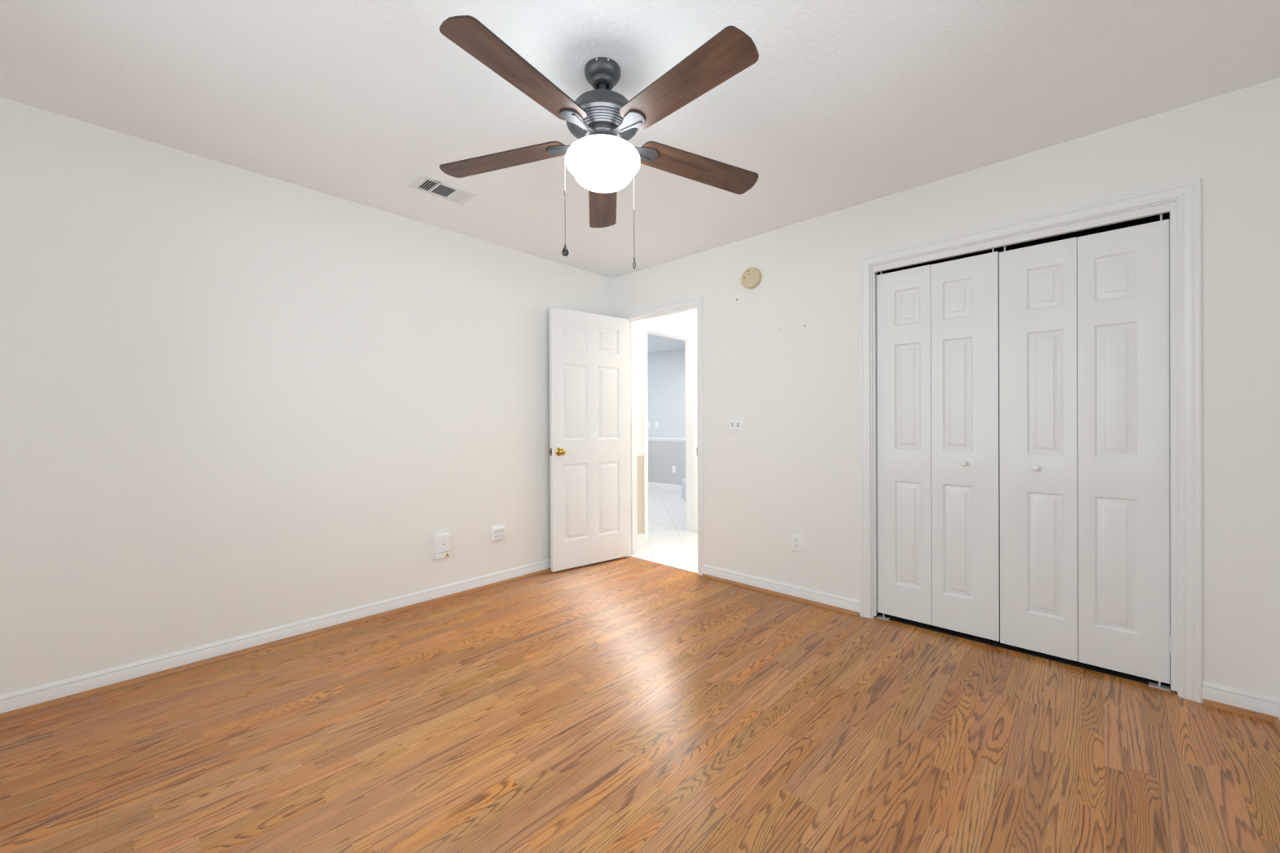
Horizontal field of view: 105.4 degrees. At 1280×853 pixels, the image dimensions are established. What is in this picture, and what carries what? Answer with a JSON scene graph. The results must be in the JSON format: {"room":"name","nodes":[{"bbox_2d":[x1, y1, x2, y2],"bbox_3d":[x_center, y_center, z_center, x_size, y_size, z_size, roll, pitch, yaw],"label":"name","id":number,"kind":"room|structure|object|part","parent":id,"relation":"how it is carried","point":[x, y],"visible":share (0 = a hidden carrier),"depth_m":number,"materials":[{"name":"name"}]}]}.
{"room":"empty bedroom","nodes":[
{"label":"empty bedroom","id":0,"kind":"room"},
{"bbox_2d":[0,97,612,695],"bbox_3d":[-1.564,-0.084,3.015,0.115,2.440,3.750,0,0,43],"label":"wall","id":1,"kind":"structure","parent":0,"point":[234,402],"depth_m":2.42,"materials":[{"name":"beige paint"}]},
{"bbox_2d":[0,559,550,713],"bbox_3d":[-1.511,1.092,2.974,0.014,0.087,3.750,0,0,43],"label":"baseboard","id":2,"kind":"structure","parent":1,"relation":"attached to","point":[11,701],"depth_m":2.42,"materials":[{"name":"white wood"}]},
{"bbox_2d":[0,568,551,720],"bbox_3d":[-1.500,1.126,2.964,0.018,0.020,3.750,0,0,43],"label":"trim","id":3,"kind":"structure","parent":1,"relation":"attached to","point":[30,708],"depth_m":2.40,"materials":[{"name":"brown wood"}]},
{"bbox_2d":[433,532,449,559],"bbox_3d":[-1.294,0.782,3.192,0.034,0.162,0.102,0,0,43],"label":"junction box","id":4,"kind":"object","parent":1,"relation":"attached to","point":[441,541],"visible":1,"depth_m":3.18,"materials":[{"name":"white plastic"}]},
{"bbox_2d":[490,524,505,541],"bbox_3d":[-1.015,0.762,3.491,0.033,0.109,0.100,0,0,43],"label":"power outlet","id":5,"kind":"object","parent":1,"relation":"attached to","point":[498,531],"visible":1,"depth_m":3.48,"materials":[{"name":"white plastic"}]},
{"bbox_2d":[0,488,1279,852],"bbox_3d":[-0.398,1.177,4.388,7.835,0.100,7.565,0,0,43],"label":"floor","id":6,"kind":"structure","parent":0,"point":[624,704],"depth_m":1.74,"materials":[{"name":"brown wood"}]},
{"bbox_2d":[629,555,697,573],"bbox_3d":[0.191,1.133,3.991,0.746,0.024,0.038,0,0,43],"label":"threshold","id":7,"kind":"object","parent":6,"relation":"on","point":[633,556],"visible":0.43,"depth_m":3.97,"materials":[{"name":"white stone"}]},
{"bbox_2d":[680,478,685,501],"bbox_3d":[1.043,0.970,7.033,1.651,0.287,1.491,0,0,43],"label":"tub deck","id":8,"kind":"object","parent":6,"relation":"on","point":[683,481],"visible":0.05,"depth_m":7.43,"materials":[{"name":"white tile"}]},
{"bbox_2d":[0,0,1279,353],"bbox_3d":[-0.429,-1.363,4.397,7.885,0.100,7.560,0,0,43],"label":"ceiling","id":9,"kind":"structure","parent":0,"point":[843,104],"depth_m":1.89,"materials":[{"name":"white paint"}]},
{"bbox_2d":[407,173,477,204],"bbox_3d":[-1.085,-1.301,2.687,0.180,0.009,0.310,0,0,43],"label":"ceiling vent","id":10,"kind":"object","parent":9,"relation":"in","point":[424,183],"visible":1,"depth_m":2.68,"materials":[{"name":"white metal"}]},
{"bbox_2d":[439,15,759,269],"bbox_3d":[-0.124,-0.958,1.756,1.248,0.700,1.260,0,0,43],"label":"ceiling fan","id":11,"kind":"object","parent":9,"relation":"hanging from","point":[602,161],"visible":1,"depth_m":1.68,"materials":[{"name":"brown wood"}]},
{"bbox_3d":[-0.528,-1.030,1.887,0.516,0.006,0.132,-4,8,14],"label":"blade","id":12,"kind":"part","parent":11,"relation":"part of","materials":[{"name":"brown wood"}]},
{"bbox_3d":[-0.347,-1.039,1.448,0.132,0.006,0.516,11,8,31],"label":"blade","id":13,"kind":"part","parent":11,"relation":"part of","materials":[{"name":"brown wood"}]},
{"bbox_3d":[-0.275,-0.647,1.794,0.025,0.040,0.025,0,0,43],"label":"pull knob","id":14,"kind":"part","parent":11,"relation":"part of","materials":[{"name":"black plastic"}]},
{"bbox_3d":[-0.275,-0.766,1.793,0.004,0.197,0.004,0,0,43],"label":"bead chain","id":15,"kind":"part","parent":11,"relation":"part of","materials":[{"name":"grey metal"}]},
{"bbox_3d":[-0.136,-0.949,1.793,0.274,0.142,0.274,0,0,43],"label":"lamp shade","id":16,"kind":"part","parent":11,"relation":"part of","materials":[{"name":"white glass"}]},
{"bbox_3d":[-0.167,-1.023,2.194,0.132,0.006,0.516,-10,-4,-5],"label":"blade","id":17,"kind":"part","parent":11,"relation":"part of","materials":[{"name":"brown wood"}]},
{"bbox_3d":[-0.056,-0.933,1.855,0.085,0.199,0.002,0,0,-38],"label":"pull chain","id":18,"kind":"part","parent":11,"relation":"part of","materials":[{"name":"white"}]},
{"bbox_3d":[-0.022,-0.742,1.881,0.004,0.187,0.004,0,0,43],"label":"bead chain","id":19,"kind":"part","parent":11,"relation":"part of","materials":[{"name":"grey metal"}]},
{"bbox_3d":[0.126,-1.037,1.486,0.132,0.006,0.516,14,-6,-40],"label":"blade","id":20,"kind":"part","parent":11,"relation":"part of","materials":[{"name":"brown wood"}]},
{"bbox_3d":[0.236,-1.028,1.947,0.516,0.006,0.132,5,-12,-22],"label":"blade","id":21,"kind":"part","parent":11,"relation":"part of","materials":[{"name":"brown wood"}]},
{"bbox_2d":[647,348,685,484],"bbox_3d":[0.807,-0.109,8.348,4.050,2.440,0.115,0,0,43],"label":"wall","id":22,"kind":"structure","parent":0,"point":[666,381],"depth_m":8.58,"materials":[{"name":"white paint"}]},
{"bbox_2d":[655,421,658,428],"bbox_3d":[0.302,-0.029,8.731,0.090,0.130,0.018,0,0,43],"label":"light switch","id":23,"kind":"object","parent":22,"relation":"attached to","point":[656,422],"visible":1,"depth_m":8.72,"materials":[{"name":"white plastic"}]},
{"bbox_2d":[648,481,681,491],"bbox_3d":[0.130,1.061,8.902,2.300,0.104,0.016,0,0,43],"label":"baseboard","id":24,"kind":"structure","parent":22,"relation":"attached to","point":[651,485],"depth_m":8.60,"materials":[{"name":"white"}]},
{"bbox_2d":[648,437,685,441],"bbox_3d":[0.720,0.230,8.339,3.935,0.064,0.022,0,0,43],"label":"chair rail","id":25,"kind":"object","parent":22,"relation":"attached to","point":[659,439],"visible":0.31,"depth_m":8.57,"materials":[{"name":"white wood"}]},
{"bbox_2d":[672,466,675,472],"bbox_3d":[0.590,0.743,8.474,0.074,0.118,0.008,0,0,43],"label":"power outlet","id":26,"kind":"object","parent":22,"relation":"attached to","point":[673,467],"visible":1,"depth_m":8.46,"materials":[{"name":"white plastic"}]},
{"bbox_2d":[636,309,697,534],"bbox_3d":[0.239,-0.097,4.865,0.115,2.440,1.185,0,0,43],"label":"wall","id":27,"kind":"structure","parent":0,"point":[686,321],"depth_m":4.54,"materials":[{"name":"white paint"}]},
{"bbox_2d":[636,448,644,456],"bbox_3d":[-0.038,0.243,4.468,0.022,0.064,0.223,0,0,43],"label":"chair rail","id":28,"kind":"object","parent":27,"relation":"attached to","point":[640,452],"visible":0.34,"depth_m":4.51,"materials":[{"name":"white wood"}]},
{"bbox_2d":[637,533,644,549],"bbox_3d":[-0.035,1.062,4.471,0.020,0.126,0.223,0,0,43],"label":"baseboard","id":29,"kind":"structure","parent":27,"relation":"attached to","point":[641,538],"depth_m":4.51,"materials":[{"name":"white"}]},
{"bbox_2d":[642,322,697,546],"bbox_3d":[0.285,0.074,4.902,0.132,2.097,0.854,0,0,43],"label":"door frame","id":30,"kind":"structure","parent":27,"relation":"attached to","point":[691,339],"depth_m":5.14,"materials":[{"name":"white wood"}]},
{"bbox_2d":[612,77,1279,698],"bbox_3d":[1.133,-0.097,3.136,3.885,2.440,0.115,0,0,43],"label":"wall","id":31,"kind":"structure","parent":0,"point":[793,467],"depth_m":2.65,"materials":[{"name":"beige paint"}]},
{"bbox_2d":[549,306,629,572],"bbox_3d":[-0.415,0.097,3.984,0.747,2.027,0.159,0,0,-43],"label":"door","id":32,"kind":"structure","parent":31,"relation":"in","point":[588,353],"depth_m":3.93,"materials":[{"name":"white paint"}]},
{"bbox_3d":[-0.600,0.195,3.746,0.067,0.066,0.065,0,0,43],"label":"knob","id":33,"kind":"part","parent":32,"relation":"part of","materials":[{"name":"gold metal"}]},
{"bbox_2d":[621,296,703,576],"bbox_3d":[0.204,0.073,4.008,0.856,2.105,0.149,0,0,43],"label":"door frame","id":34,"kind":"structure","parent":31,"relation":"attached to","point":[696,303],"depth_m":4.05,"materials":[{"name":"white wood"}]},
{"bbox_2d":[728,416,742,433],"bbox_3d":[0.675,-0.012,3.474,0.124,0.124,0.018,0,0,43],"label":"light switch","id":35,"kind":"object","parent":31,"relation":"attached to","point":[735,423],"visible":1,"depth_m":3.48,"materials":[{"name":"white plastic"}]},
{"bbox_2d":[741,266,761,288],"bbox_3d":[0.766,-1.025,3.367,0.142,0.142,0.041,0,0,43],"label":"smoke detector","id":36,"kind":"object","parent":31,"relation":"attached to","point":[751,277],"visible":1,"depth_m":3.35,"materials":[{"name":"beige plastic"}]},
{"bbox_2d":[702,573,859,616],"bbox_3d":[0.882,1.114,3.271,1.128,0.020,0.018,0,0,43],"label":"trim","id":37,"kind":"structure","parent":31,"relation":"attached to","point":[734,583],"depth_m":3.20,"materials":[{"name":"brown wood"}]},
{"bbox_2d":[702,564,859,612],"bbox_3d":[0.892,1.080,3.282,1.137,0.087,0.014,0,0,43],"label":"baseboard","id":38,"kind":"structure","parent":31,"relation":"attached to","point":[830,599],"depth_m":3.21,"materials":[{"name":"white wood"}]},
{"bbox_2d":[791,533,802,552],"bbox_3d":[1.016,0.755,3.167,0.074,0.118,0.008,0,0,43],"label":"power outlet","id":39,"kind":"object","parent":31,"relation":"attached to","point":[796,539],"visible":1,"depth_m":3.16,"materials":[{"name":"white plastic"}]},
{"bbox_2d":[794,543,799,548],"bbox_3d":[1.015,0.775,3.165,0.033,0.033,0.003,0,0,43],"label":"socket","id":40,"kind":"object","parent":39,"relation":"attached to","point":[796,545],"depth_m":3.16,"materials":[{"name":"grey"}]},
{"bbox_2d":[876,264,932,625],"bbox_3d":[1.502,0.092,2.782,0.280,2.061,0.042,0,0,43],"label":"door","id":41,"kind":"structure","parent":31,"relation":"in","point":[904,361],"depth_m":2.77,"materials":[{"name":"white paint"}]},
{"bbox_2d":[930,248,999,641],"bbox_3d":[1.707,0.077,2.574,0.299,2.029,0.066,0,0,43],"label":"door","id":42,"kind":"structure","parent":31,"relation":"in","point":[965,291],"depth_m":2.57,"materials":[{"name":"white paint"}]},
{"bbox_3d":[1.699,0.194,2.560,0.031,0.031,0.034,0,0,43],"label":"knob","id":43,"kind":"part","parent":42,"relation":"part of","materials":[{"name":"white ceramic"}]},
{"bbox_2d":[858,177,1202,702],"bbox_3d":[1.827,0.058,2.475,1.336,2.126,0.132,0,0,43],"label":"door frame","id":44,"kind":"structure","parent":31,"relation":"attached to","point":[1183,200],"depth_m":2.04,"materials":[{"name":"white wood"}]},
{"bbox_2d":[999,236,1077,661],"bbox_3d":[1.926,0.082,2.369,0.293,2.026,0.066,0,0,43],"label":"door","id":45,"kind":"structure","parent":31,"relation":"in","point":[1038,336],"depth_m":2.37,"materials":[{"name":"white paint"}]},
{"bbox_3d":[1.913,0.200,2.360,0.031,0.031,0.034,0,0,43],"label":"knob","id":46,"kind":"part","parent":45,"relation":"part of","materials":[{"name":"white ceramic"}]},
{"bbox_2d":[1077,213,1170,691],"bbox_3d":[2.149,0.096,2.176,0.291,2.050,0.042,0,0,43],"label":"door","id":47,"kind":"structure","parent":31,"relation":"in","point":[1123,328],"depth_m":2.16,"materials":[{"name":"white paint"}]},
{"bbox_2d":[1203,698,1277,722],"bbox_3d":[2.345,1.110,1.899,0.199,0.020,0.018,0,0,43],"label":"trim","id":48,"kind":"structure","parent":31,"relation":"attached to","point":[1211,704],"depth_m":1.90,"materials":[{"name":"brown wood"}]},
{"bbox_2d":[1202,680,1279,716],"bbox_3d":[2.355,1.077,1.911,0.201,0.087,0.014,0,0,43],"label":"baseboard","id":49,"kind":"structure","parent":31,"relation":"attached to","point":[1252,701],"depth_m":1.91,"materials":[{"name":"white wood"}]},
{"bbox_2d":[1271,717,1279,736],"bbox_3d":[1.130,1.120,0.490,0.018,0.020,3.737,0,0,43],"label":"trim","id":50,"kind":"structure","parent":31,"relation":"attached to","point":[1275,722],"depth_m":1.81,"materials":[{"name":"brown wood"}]},
{"bbox_2d":[878,212,1170,636],"bbox_3d":[2.130,-0.151,2.797,1.442,2.540,0.755,0,0,43],"label":"wall","id":51,"kind":"structure","parent":0,"point":[1166,215],"depth_m":2.84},
{"bbox_3d":[1.187,-0.091,0.437,0.115,2.440,3.750,0,0,43],"label":"wall","id":52,"kind":"structure","parent":0,"visible":0},
{"bbox_2d":[1277,701,1279,719],"bbox_3d":[1.145,1.086,0.484,0.014,0.087,3.750,0,0,43],"label":"baseboard","id":53,"kind":"structure","parent":52,"relation":"attached to","point":[1278,702],"depth_m":1.84,"materials":[{"name":"white wood"}]}
]}

